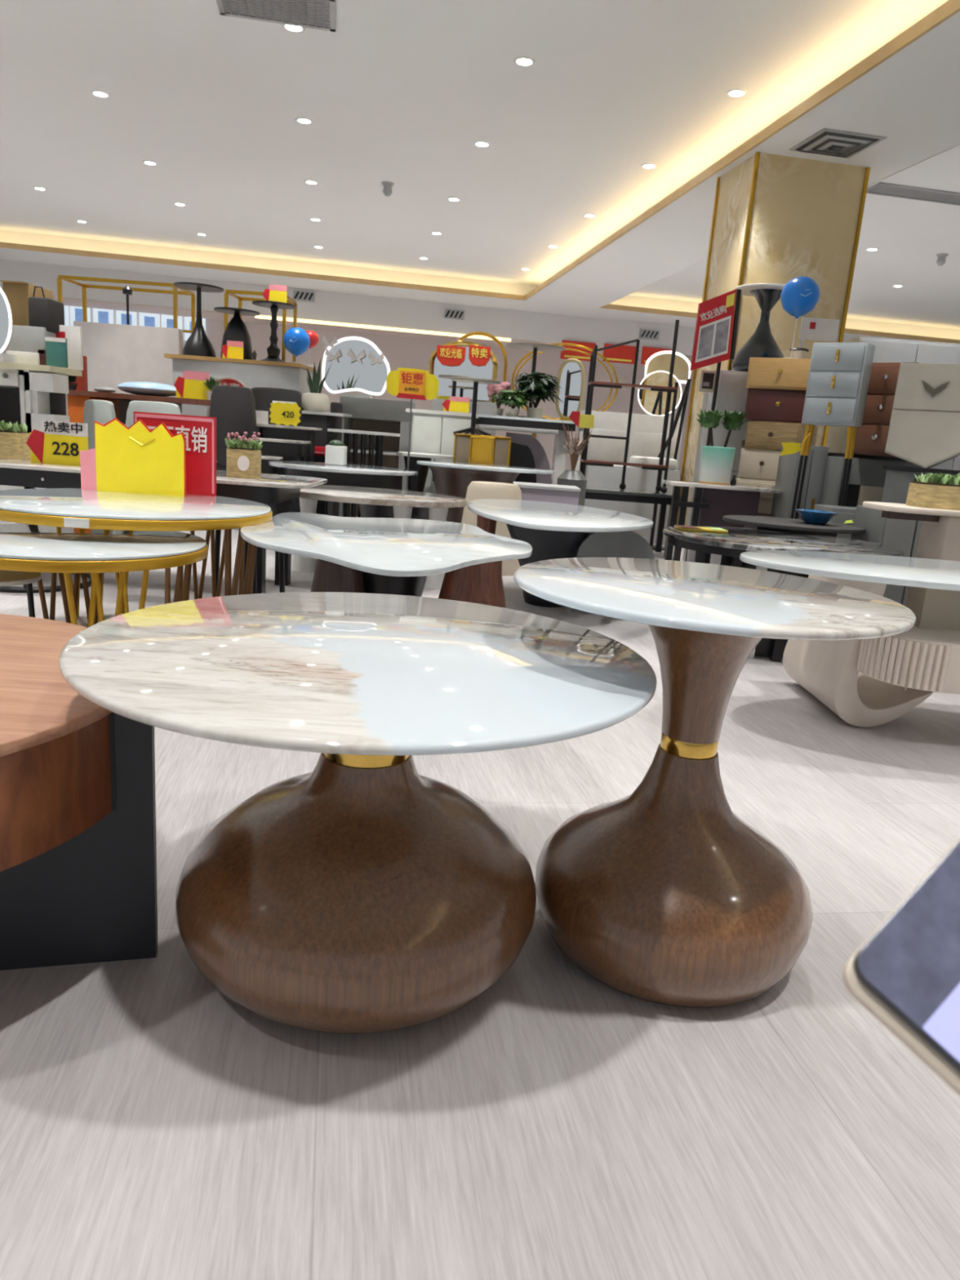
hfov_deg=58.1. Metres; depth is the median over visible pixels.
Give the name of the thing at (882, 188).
ceiling vent
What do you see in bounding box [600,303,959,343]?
trim
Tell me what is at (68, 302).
ceiling
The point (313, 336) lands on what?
balloon
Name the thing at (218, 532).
side table
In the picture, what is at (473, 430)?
bistro table
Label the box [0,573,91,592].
side table
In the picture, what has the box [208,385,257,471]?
dining chair
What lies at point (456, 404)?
price tag
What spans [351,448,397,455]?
shelf
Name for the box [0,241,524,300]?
trim
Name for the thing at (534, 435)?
shelf
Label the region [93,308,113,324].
poster
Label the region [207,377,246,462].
dining chair
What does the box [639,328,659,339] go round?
air vent
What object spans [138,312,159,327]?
poster
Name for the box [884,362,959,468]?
chest
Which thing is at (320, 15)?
ceiling vent
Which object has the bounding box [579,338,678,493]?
rack
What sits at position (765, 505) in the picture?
nightstand
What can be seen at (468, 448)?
side table
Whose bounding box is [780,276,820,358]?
balloon
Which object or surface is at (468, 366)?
mirror glass
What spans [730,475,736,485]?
ornament
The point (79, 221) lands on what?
recessed light
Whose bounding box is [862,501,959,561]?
console
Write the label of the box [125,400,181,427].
dining chair
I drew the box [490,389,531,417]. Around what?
leafy plant
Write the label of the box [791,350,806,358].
cup
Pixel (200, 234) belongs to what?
recessed light
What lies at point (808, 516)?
glass bowl
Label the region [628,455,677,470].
cushion
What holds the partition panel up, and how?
on the floor
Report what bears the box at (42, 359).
on the countertop
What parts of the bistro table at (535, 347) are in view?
stem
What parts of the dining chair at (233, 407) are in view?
seat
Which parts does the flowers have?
pot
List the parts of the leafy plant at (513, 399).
pot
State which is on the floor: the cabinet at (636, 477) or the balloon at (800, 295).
the cabinet at (636, 477)
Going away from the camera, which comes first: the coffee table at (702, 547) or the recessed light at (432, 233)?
the coffee table at (702, 547)
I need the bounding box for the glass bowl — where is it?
[795,508,838,524]
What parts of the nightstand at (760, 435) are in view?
drawer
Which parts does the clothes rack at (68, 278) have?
post, rail, post, rail, rail, post, rail, cross rail, post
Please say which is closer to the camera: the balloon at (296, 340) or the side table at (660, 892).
the side table at (660, 892)
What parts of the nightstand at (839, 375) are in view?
leg, leg, handle, drawer, handle, drawer, handle, drawer, leg, leg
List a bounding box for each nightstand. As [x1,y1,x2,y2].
[697,369,748,483]
[735,478,775,514]
[737,448,780,481]
[743,388,806,423]
[744,421,817,451]
[746,357,810,390]
[790,342,875,519]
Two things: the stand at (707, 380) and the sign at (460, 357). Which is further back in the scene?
the sign at (460, 357)
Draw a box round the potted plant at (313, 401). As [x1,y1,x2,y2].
[301,358,330,412]
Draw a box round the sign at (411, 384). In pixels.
[386,367,439,490]
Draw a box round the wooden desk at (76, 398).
[66,389,210,425]
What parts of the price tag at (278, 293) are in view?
yellow panel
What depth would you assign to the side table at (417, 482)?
6.03 m
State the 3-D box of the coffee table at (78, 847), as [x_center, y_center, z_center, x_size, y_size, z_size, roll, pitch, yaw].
[-0.862,0.228,1.182,0.844,0.378,0.800,4,13,0]
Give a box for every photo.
[675,524,702,528]
[707,527,727,530]
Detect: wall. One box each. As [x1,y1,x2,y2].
[0,258,695,355]
[1,306,693,480]
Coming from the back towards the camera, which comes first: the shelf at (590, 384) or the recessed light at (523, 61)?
the shelf at (590, 384)
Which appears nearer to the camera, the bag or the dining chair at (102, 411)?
the bag
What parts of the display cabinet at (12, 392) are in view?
knob, drawer, dark panel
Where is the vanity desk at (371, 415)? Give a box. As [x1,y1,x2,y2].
[338,395,415,516]
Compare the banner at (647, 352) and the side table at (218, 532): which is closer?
the side table at (218, 532)
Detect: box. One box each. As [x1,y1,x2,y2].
[0,280,53,326]
[8,324,56,353]
[39,349,46,365]
[55,324,83,370]
[315,446,325,456]
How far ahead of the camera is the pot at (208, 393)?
6.05 m
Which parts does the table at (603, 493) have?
leg, leg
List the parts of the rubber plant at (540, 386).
pot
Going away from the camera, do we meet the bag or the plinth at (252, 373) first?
the bag
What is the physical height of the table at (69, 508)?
0.456 m
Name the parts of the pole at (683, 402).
leg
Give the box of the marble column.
[675,151,870,525]
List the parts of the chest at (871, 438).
drawer, knob, drawer, knob, drawer, knob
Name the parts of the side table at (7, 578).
leg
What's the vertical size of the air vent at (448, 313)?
0.140 m
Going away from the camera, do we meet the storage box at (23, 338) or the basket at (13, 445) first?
the basket at (13, 445)
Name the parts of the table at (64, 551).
rod leg, rod leg, rod leg, rod leg, rod leg, rod leg, rod leg, rod leg, rod leg, rod leg, rod leg, rod leg, rod leg, rod leg, rod leg, rod leg, rod leg, rod leg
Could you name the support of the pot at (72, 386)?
on the potted herb
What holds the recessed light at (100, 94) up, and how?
in the ceiling at (402, 93)
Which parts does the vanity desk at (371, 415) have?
panel, panel, panel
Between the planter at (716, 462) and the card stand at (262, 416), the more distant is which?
the card stand at (262, 416)
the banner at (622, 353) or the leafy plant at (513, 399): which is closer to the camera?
the leafy plant at (513, 399)
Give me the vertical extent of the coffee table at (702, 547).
0.430 m
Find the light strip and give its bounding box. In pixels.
[254,315,511,342]
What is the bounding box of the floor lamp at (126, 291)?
[121,285,133,324]
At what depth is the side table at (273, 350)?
7.21 m
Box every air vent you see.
[293,289,315,302]
[444,308,465,319]
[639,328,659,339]
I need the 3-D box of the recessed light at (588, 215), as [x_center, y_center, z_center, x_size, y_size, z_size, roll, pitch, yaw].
[1.096,-4.232,8.620,0.132,0.007,0.132,4,13,0]
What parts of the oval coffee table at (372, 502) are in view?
cone leg, cone leg, cone leg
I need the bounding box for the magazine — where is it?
[674,524,728,533]
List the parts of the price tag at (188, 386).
yellow panel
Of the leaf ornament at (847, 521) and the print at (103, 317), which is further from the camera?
the print at (103, 317)
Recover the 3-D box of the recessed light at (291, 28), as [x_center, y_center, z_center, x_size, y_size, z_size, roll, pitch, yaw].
[-1.073,-3.528,4.977,0.132,0.007,0.132,4,13,0]
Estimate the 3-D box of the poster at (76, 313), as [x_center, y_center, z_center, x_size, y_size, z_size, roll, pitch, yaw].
[-7.006,-5.658,15.141,0.326,0.462,0.024,2,13,-10]
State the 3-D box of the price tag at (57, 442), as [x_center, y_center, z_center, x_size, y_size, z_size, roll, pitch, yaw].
[-1.754,-0.817,3.584,0.249,0.175,0.011,4,13,-3]
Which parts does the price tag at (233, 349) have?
yellow panel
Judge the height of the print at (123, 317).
0.234 m
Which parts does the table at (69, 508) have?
rod leg, rod leg, rod leg, rod leg, rod leg, rod leg, rod leg, rod leg, rod leg, rod leg, rod leg, rod leg, rod leg, rod leg, rod leg, rod leg, rod leg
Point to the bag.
(46, 313)
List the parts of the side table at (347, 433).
rod, rod, rod, rod, rod, rod, rod, rod, rod, rod, rod, rod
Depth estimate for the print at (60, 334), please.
5.49 m
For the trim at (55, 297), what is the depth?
12.99 m
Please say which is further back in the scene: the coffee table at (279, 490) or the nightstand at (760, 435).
the nightstand at (760, 435)
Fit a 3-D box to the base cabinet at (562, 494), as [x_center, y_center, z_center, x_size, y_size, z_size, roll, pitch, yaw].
[0.369,-0.672,5.127,0.380,0.487,0.320,4,13,0]
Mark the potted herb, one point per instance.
(72, 386)
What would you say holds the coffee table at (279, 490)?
on the floor
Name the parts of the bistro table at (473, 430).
stem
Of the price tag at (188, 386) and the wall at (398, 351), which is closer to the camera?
the price tag at (188, 386)
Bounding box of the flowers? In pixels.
[486,381,511,415]
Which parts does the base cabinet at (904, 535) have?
door, door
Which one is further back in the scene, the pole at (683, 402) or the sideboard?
the pole at (683, 402)
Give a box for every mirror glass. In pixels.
[0,292,8,349]
[433,346,493,402]
[559,361,581,416]
[645,353,688,381]
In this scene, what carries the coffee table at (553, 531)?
on the floor
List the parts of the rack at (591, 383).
post, post, cross rail, rail, post, post, post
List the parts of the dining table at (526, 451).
arched leg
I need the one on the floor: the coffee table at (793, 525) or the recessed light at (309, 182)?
the coffee table at (793, 525)
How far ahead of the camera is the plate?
6.15 m
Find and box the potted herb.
[62,374,77,390]
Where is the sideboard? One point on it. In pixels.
(432, 431)
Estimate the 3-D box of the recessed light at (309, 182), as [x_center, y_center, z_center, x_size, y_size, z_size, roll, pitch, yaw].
[-1.593,-4.320,8.159,0.132,0.007,0.132,4,13,0]
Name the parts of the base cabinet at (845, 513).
door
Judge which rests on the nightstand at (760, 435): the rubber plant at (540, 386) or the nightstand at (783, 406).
the nightstand at (783, 406)
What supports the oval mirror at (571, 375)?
on the console at (559, 454)
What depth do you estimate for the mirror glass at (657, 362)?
7.81 m
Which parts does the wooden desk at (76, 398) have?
modesty panel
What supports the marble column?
on the floor
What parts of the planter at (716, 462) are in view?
stem, pot, stem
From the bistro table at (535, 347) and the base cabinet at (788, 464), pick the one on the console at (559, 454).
the bistro table at (535, 347)
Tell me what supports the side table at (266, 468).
on the floor
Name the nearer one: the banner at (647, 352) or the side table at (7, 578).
the side table at (7, 578)
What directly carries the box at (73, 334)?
on the countertop
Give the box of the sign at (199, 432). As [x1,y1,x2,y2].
[133,411,216,496]
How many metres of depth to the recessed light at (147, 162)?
7.91 m
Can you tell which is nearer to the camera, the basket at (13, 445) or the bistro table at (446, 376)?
the basket at (13, 445)
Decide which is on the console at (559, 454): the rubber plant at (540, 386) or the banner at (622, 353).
the rubber plant at (540, 386)
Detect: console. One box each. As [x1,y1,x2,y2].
[475,413,575,483]
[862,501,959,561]
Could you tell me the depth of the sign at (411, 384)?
5.67 m
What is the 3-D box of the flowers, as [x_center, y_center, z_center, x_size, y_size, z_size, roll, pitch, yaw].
[0.146,-1.938,6.940,0.177,0.274,0.192,-1,14,-22]
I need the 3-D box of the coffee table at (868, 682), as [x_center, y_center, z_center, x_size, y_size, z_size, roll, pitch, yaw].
[1.346,0.019,2.541,1.256,0.466,0.717,4,13,0]
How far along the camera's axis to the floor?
1.00 m
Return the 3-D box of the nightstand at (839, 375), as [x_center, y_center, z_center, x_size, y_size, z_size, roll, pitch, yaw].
[1.806,-0.865,4.556,0.272,1.328,0.154,14,16,36]
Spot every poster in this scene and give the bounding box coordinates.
[63,305,69,325]
[70,306,90,325]
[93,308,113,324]
[115,310,136,325]
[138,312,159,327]
[161,314,182,329]
[184,316,205,340]
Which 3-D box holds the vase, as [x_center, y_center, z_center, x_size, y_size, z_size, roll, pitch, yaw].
[0.617,-1.048,5.807,0.203,0.938,0.219,4,13,0]
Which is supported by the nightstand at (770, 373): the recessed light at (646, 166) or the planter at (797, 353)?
the planter at (797, 353)
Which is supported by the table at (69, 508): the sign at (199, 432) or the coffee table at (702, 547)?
the sign at (199, 432)
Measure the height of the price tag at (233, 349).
0.145 m
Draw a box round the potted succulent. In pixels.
[199,375,222,399]
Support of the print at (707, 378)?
attached to the stand at (707, 380)
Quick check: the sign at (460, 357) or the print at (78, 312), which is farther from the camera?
the print at (78, 312)
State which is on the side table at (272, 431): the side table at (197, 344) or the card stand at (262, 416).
the card stand at (262, 416)
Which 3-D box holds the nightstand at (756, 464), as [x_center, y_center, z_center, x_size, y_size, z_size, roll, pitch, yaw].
[1.840,-1.101,5.453,0.310,0.183,0.382,14,16,35]
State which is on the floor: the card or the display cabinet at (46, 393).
the display cabinet at (46, 393)
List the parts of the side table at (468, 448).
frame post, frame post, frame, frame post, frame post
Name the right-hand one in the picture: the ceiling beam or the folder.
the ceiling beam
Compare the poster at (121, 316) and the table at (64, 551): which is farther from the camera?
the poster at (121, 316)
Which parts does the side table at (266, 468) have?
leg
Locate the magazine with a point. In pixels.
(682, 527)
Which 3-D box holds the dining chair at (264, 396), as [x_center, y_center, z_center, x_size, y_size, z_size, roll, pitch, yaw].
[-1.532,-1.421,6.643,0.466,0.974,0.430,4,13,0]
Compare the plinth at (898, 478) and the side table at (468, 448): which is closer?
the plinth at (898, 478)
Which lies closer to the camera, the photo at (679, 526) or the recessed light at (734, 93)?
the photo at (679, 526)
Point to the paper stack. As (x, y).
(25, 357)
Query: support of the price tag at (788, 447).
hanging from the nightstand at (839, 375)
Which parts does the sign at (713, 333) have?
pale panel, stand post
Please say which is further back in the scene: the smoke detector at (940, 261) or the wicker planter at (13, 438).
the smoke detector at (940, 261)
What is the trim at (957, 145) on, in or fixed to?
attached to the ceiling beam
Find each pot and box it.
[68,382,77,390]
[205,391,212,399]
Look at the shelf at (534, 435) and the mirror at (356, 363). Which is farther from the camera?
the shelf at (534, 435)
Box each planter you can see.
[0,419,30,458]
[224,431,262,478]
[324,440,346,466]
[695,408,748,485]
[789,347,808,358]
[905,471,959,510]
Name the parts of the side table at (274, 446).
leg, leg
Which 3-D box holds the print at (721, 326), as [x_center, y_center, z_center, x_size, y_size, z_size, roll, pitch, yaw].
[1.483,-1.862,5.308,0.079,0.216,0.005,4,13,0]
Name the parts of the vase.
tag panel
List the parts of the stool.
seat, leg, leg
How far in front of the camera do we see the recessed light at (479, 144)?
6.73 m
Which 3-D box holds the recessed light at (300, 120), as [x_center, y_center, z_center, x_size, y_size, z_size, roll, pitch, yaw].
[-1.324,-3.910,6.511,0.132,0.007,0.132,4,13,0]
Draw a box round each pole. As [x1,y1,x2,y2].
[649,320,679,550]
[657,378,691,460]
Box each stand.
[255,410,268,424]
[682,369,715,561]
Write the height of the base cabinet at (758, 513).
0.397 m
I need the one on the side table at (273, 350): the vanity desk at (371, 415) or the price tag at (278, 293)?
the price tag at (278, 293)
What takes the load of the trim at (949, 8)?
attached to the ceiling beam
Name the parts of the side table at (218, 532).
leg, leg, leg, leg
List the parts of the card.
stand leg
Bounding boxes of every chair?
[83,400,115,449]
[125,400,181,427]
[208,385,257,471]
[250,386,304,437]
[461,480,521,576]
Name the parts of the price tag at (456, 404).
yellow panel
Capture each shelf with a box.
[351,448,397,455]
[511,342,618,438]
[580,458,668,468]
[587,381,678,390]
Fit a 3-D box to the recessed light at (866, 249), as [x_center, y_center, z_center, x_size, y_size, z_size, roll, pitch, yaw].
[4.150,-4.132,9.144,0.132,0.007,0.132,4,13,0]
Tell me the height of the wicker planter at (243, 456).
0.190 m
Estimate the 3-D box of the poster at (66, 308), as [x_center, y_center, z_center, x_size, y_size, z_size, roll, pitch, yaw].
[-7.353,-5.674,15.080,0.321,0.471,0.024,2,13,-10]
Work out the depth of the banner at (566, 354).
13.88 m
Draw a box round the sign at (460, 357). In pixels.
[428,331,507,435]
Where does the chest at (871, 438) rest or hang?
on the base cabinet at (867, 478)
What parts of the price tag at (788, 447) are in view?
yellow panel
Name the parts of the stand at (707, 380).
post, frame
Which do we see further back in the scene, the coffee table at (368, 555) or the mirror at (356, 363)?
the mirror at (356, 363)
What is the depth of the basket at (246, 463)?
3.61 m
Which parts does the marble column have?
corner trim, corner trim, corner trim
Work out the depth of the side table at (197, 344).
7.18 m
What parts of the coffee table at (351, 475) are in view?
cone leg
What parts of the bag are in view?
handle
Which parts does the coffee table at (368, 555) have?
cone leg, leg, cone leg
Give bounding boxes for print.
[55,331,65,337]
[75,308,83,321]
[97,311,108,323]
[120,313,132,324]
[144,315,155,326]
[166,318,173,328]
[189,321,195,333]
[697,324,714,359]
[701,372,714,389]
[713,319,729,354]
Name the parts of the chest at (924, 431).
drawer, drawer, winged handle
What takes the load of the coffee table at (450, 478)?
on the floor
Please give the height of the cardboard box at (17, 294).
0.269 m
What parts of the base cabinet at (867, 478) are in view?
beige panel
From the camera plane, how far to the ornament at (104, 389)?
6.17 m
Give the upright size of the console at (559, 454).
0.901 m
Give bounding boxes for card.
[799,316,839,347]
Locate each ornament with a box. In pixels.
[93,386,115,392]
[252,350,257,359]
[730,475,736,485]
[844,520,853,523]
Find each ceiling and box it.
[0,0,942,285]
[0,230,959,342]
[53,297,691,362]
[627,146,959,329]
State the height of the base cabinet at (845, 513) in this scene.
0.524 m
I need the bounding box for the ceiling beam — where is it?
[526,0,959,307]
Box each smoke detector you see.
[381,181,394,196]
[936,253,948,266]
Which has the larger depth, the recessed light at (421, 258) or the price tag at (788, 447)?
the recessed light at (421, 258)
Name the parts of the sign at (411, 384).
orange panel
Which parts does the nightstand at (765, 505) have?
nightstand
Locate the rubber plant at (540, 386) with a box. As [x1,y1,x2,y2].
[510,371,562,418]
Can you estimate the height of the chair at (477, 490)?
0.490 m
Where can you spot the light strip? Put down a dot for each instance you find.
(280, 318)
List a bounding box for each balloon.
[283,327,310,364]
[303,330,319,367]
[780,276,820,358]
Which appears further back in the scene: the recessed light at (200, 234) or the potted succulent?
the recessed light at (200, 234)
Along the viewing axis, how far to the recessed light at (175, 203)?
9.39 m
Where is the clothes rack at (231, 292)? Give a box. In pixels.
[224,288,297,361]
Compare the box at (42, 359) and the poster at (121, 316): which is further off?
the poster at (121, 316)
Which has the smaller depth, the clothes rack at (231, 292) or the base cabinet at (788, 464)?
the base cabinet at (788, 464)
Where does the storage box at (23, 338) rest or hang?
on the paper stack
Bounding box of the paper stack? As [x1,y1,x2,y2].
[6,350,39,364]
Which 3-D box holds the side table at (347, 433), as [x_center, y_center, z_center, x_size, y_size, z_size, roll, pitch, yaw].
[-0.823,-1.090,6.026,0.500,0.714,0.360,4,13,0]
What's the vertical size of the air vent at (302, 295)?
0.140 m
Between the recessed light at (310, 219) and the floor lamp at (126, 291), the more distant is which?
the recessed light at (310, 219)
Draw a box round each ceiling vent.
[216,0,335,31]
[866,182,959,205]
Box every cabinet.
[0,368,29,490]
[23,369,70,488]
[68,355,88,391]
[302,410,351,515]
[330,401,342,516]
[512,481,581,505]
[584,455,679,545]
[757,512,770,516]
[770,444,828,519]
[813,504,856,538]
[819,452,921,506]
[850,505,922,605]
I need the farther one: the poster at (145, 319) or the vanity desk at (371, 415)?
the poster at (145, 319)
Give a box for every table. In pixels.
[0,457,327,593]
[0,488,272,617]
[0,523,208,627]
[0,569,41,617]
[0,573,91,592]
[0,613,157,970]
[58,591,656,1034]
[173,281,224,357]
[213,306,259,359]
[214,529,284,593]
[240,512,532,608]
[251,437,311,505]
[252,300,296,362]
[256,423,322,507]
[261,454,283,516]
[268,460,417,512]
[290,484,467,588]
[327,428,399,517]
[396,451,453,492]
[416,460,555,523]
[438,374,471,396]
[451,377,501,435]
[453,433,511,466]
[467,498,653,614]
[476,424,558,483]
[505,342,565,418]
[513,557,915,1008]
[538,482,680,557]
[661,479,782,560]
[662,525,904,662]
[722,515,864,537]
[731,283,785,371]
[739,550,959,727]
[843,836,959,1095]
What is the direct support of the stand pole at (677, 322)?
on the floor
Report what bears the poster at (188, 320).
attached to the wall at (398, 351)
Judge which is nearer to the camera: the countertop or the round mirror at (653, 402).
the countertop
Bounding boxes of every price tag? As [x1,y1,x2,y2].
[26,420,88,466]
[173,370,209,399]
[221,340,243,359]
[262,284,287,302]
[269,400,301,426]
[442,395,469,413]
[779,432,810,455]
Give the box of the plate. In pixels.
[116,382,176,396]
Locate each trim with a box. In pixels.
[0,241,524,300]
[54,297,692,356]
[524,0,959,300]
[598,143,959,307]
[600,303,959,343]
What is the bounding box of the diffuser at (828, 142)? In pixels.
[789,128,886,158]
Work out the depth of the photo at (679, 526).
3.52 m
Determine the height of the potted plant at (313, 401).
0.382 m
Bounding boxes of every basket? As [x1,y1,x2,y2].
[0,431,30,458]
[226,448,261,478]
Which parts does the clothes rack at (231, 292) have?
post, rail, post, rail, rail, post, rail, post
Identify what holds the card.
on the nightstand at (770, 373)
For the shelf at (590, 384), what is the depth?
5.90 m
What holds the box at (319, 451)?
on the stool
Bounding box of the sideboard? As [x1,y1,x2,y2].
[405,408,478,493]
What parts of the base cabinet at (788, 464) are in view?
door, handle, door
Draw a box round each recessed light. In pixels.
[33,186,47,191]
[75,220,87,223]
[90,90,110,97]
[142,160,157,165]
[173,202,186,206]
[195,233,207,235]
[281,24,305,32]
[295,117,313,124]
[304,180,318,184]
[309,217,321,221]
[313,245,324,248]
[418,257,428,259]
[431,231,442,235]
[447,197,460,201]
[473,141,490,147]
[513,56,535,66]
[547,244,558,248]
[583,213,596,217]
[640,163,657,168]
[725,88,747,97]
[865,248,879,251]
[892,284,903,287]
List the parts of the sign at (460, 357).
frame, pedestal panel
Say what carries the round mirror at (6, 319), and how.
on the countertop
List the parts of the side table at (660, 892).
stem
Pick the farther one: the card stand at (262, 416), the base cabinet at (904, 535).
the card stand at (262, 416)
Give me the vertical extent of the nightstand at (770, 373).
0.178 m
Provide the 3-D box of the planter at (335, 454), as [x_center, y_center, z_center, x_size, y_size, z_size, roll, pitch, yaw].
[-0.858,-1.121,5.159,0.112,0.148,0.112,4,13,0]
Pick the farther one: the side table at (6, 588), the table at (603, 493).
the table at (603, 493)
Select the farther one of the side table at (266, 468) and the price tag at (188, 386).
the price tag at (188, 386)
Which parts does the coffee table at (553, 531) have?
cone leg, arched panel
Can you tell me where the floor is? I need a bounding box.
[0,515,959,1279]
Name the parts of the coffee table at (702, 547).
slat leg, slat leg, slat leg, slat leg, slat leg, slat leg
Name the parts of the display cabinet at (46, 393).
dark panel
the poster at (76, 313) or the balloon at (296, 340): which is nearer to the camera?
the balloon at (296, 340)
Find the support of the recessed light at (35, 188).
in the ceiling at (402, 93)
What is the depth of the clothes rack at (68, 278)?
8.19 m
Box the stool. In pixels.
[314,455,328,515]
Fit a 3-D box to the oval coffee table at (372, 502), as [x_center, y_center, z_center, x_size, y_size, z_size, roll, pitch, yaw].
[-0.563,-0.524,4.336,0.982,0.430,0.726,4,13,0]
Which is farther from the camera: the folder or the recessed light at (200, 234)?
the recessed light at (200, 234)
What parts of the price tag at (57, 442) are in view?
yellow panel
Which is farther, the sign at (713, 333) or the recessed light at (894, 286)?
the recessed light at (894, 286)
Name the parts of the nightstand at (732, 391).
drawer, drawer, drawer, handle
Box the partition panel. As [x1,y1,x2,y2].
[73,320,182,397]
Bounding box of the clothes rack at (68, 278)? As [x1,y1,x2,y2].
[57,275,195,375]
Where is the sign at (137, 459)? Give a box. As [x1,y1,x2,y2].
[80,417,186,497]
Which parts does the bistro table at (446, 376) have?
stem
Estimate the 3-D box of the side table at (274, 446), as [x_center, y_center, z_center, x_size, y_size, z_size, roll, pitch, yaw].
[-1.284,-0.972,5.568,0.347,0.629,0.240,4,13,0]
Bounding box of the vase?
[556,411,594,506]
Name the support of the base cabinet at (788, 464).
on the floor
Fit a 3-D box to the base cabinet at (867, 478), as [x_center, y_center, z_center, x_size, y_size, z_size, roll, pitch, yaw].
[2.158,-0.652,4.940,0.458,0.789,0.512,4,13,0]
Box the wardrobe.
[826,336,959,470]
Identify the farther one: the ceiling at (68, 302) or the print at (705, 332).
the ceiling at (68, 302)
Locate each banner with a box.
[560,340,595,361]
[602,343,635,364]
[640,346,671,364]
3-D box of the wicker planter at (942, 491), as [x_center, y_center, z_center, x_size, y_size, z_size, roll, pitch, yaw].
[1.789,-0.562,3.254,0.300,0.137,0.163,4,13,0]
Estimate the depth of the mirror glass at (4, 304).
5.10 m
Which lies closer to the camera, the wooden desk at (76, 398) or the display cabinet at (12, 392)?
the display cabinet at (12, 392)
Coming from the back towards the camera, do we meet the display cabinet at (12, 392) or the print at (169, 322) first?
the print at (169, 322)
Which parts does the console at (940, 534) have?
under rail, panel leg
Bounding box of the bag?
[27,286,64,333]
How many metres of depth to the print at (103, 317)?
15.19 m
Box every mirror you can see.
[0,287,17,363]
[321,334,390,398]
[555,358,585,421]
[637,370,682,416]
[644,351,691,413]
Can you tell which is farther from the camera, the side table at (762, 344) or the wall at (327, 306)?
the wall at (327, 306)
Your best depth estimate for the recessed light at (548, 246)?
10.09 m
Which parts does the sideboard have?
door, door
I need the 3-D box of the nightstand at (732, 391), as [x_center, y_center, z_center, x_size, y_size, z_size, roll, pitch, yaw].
[1.711,-1.149,5.863,0.420,1.264,0.344,4,13,0]
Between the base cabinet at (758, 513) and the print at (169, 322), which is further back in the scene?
the print at (169, 322)
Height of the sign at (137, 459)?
0.259 m
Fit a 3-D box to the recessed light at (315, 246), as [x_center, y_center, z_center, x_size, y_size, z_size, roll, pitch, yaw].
[-2.079,-5.060,11.130,0.132,0.007,0.132,4,13,0]
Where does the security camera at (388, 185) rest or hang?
attached to the ceiling at (402, 93)
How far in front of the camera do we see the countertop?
5.23 m
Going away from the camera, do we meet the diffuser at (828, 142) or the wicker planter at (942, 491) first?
the wicker planter at (942, 491)
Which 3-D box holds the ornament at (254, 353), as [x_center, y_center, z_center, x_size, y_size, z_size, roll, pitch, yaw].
[-1.875,-2.361,7.183,0.060,0.090,0.060,4,13,0]
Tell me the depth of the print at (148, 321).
15.32 m
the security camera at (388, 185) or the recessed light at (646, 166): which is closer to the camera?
the recessed light at (646, 166)
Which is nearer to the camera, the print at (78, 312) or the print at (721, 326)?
the print at (721, 326)
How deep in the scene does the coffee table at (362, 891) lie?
1.06 m
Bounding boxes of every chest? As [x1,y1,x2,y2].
[853,362,919,457]
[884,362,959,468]
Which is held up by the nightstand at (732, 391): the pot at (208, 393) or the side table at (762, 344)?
the side table at (762, 344)
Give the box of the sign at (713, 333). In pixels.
[689,288,741,445]
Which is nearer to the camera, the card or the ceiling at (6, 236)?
the card
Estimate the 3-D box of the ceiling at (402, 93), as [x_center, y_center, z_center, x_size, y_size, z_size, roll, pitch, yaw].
[-4.033,-3.308,2.900,12.820,0.100,18.400,2,13,-10]
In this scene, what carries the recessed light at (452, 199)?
in the ceiling at (402, 93)
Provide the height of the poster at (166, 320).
0.424 m
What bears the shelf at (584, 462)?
attached to the rack at (591, 383)
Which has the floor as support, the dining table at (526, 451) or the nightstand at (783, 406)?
the dining table at (526, 451)
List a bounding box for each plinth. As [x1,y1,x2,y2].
[164,353,316,416]
[881,465,959,503]
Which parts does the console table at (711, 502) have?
leg, leg, bracket rail, leg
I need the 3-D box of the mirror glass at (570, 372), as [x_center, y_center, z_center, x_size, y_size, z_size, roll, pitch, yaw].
[0.731,-2.035,7.015,0.190,0.451,0.012,4,13,0]
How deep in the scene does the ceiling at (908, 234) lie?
9.70 m
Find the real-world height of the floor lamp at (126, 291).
1.828 m
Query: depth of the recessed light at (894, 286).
10.90 m
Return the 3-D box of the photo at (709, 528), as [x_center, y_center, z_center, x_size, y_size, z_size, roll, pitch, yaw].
[0.972,-0.457,3.548,0.058,0.001,0.090,3,13,-6]
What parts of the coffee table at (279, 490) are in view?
leg, leg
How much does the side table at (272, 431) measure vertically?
0.714 m
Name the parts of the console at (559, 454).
leg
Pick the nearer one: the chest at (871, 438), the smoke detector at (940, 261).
the chest at (871, 438)
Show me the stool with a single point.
(325, 504)
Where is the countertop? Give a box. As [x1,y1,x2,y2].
[0,361,82,376]
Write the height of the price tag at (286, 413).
0.155 m
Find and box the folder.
[44,337,67,368]

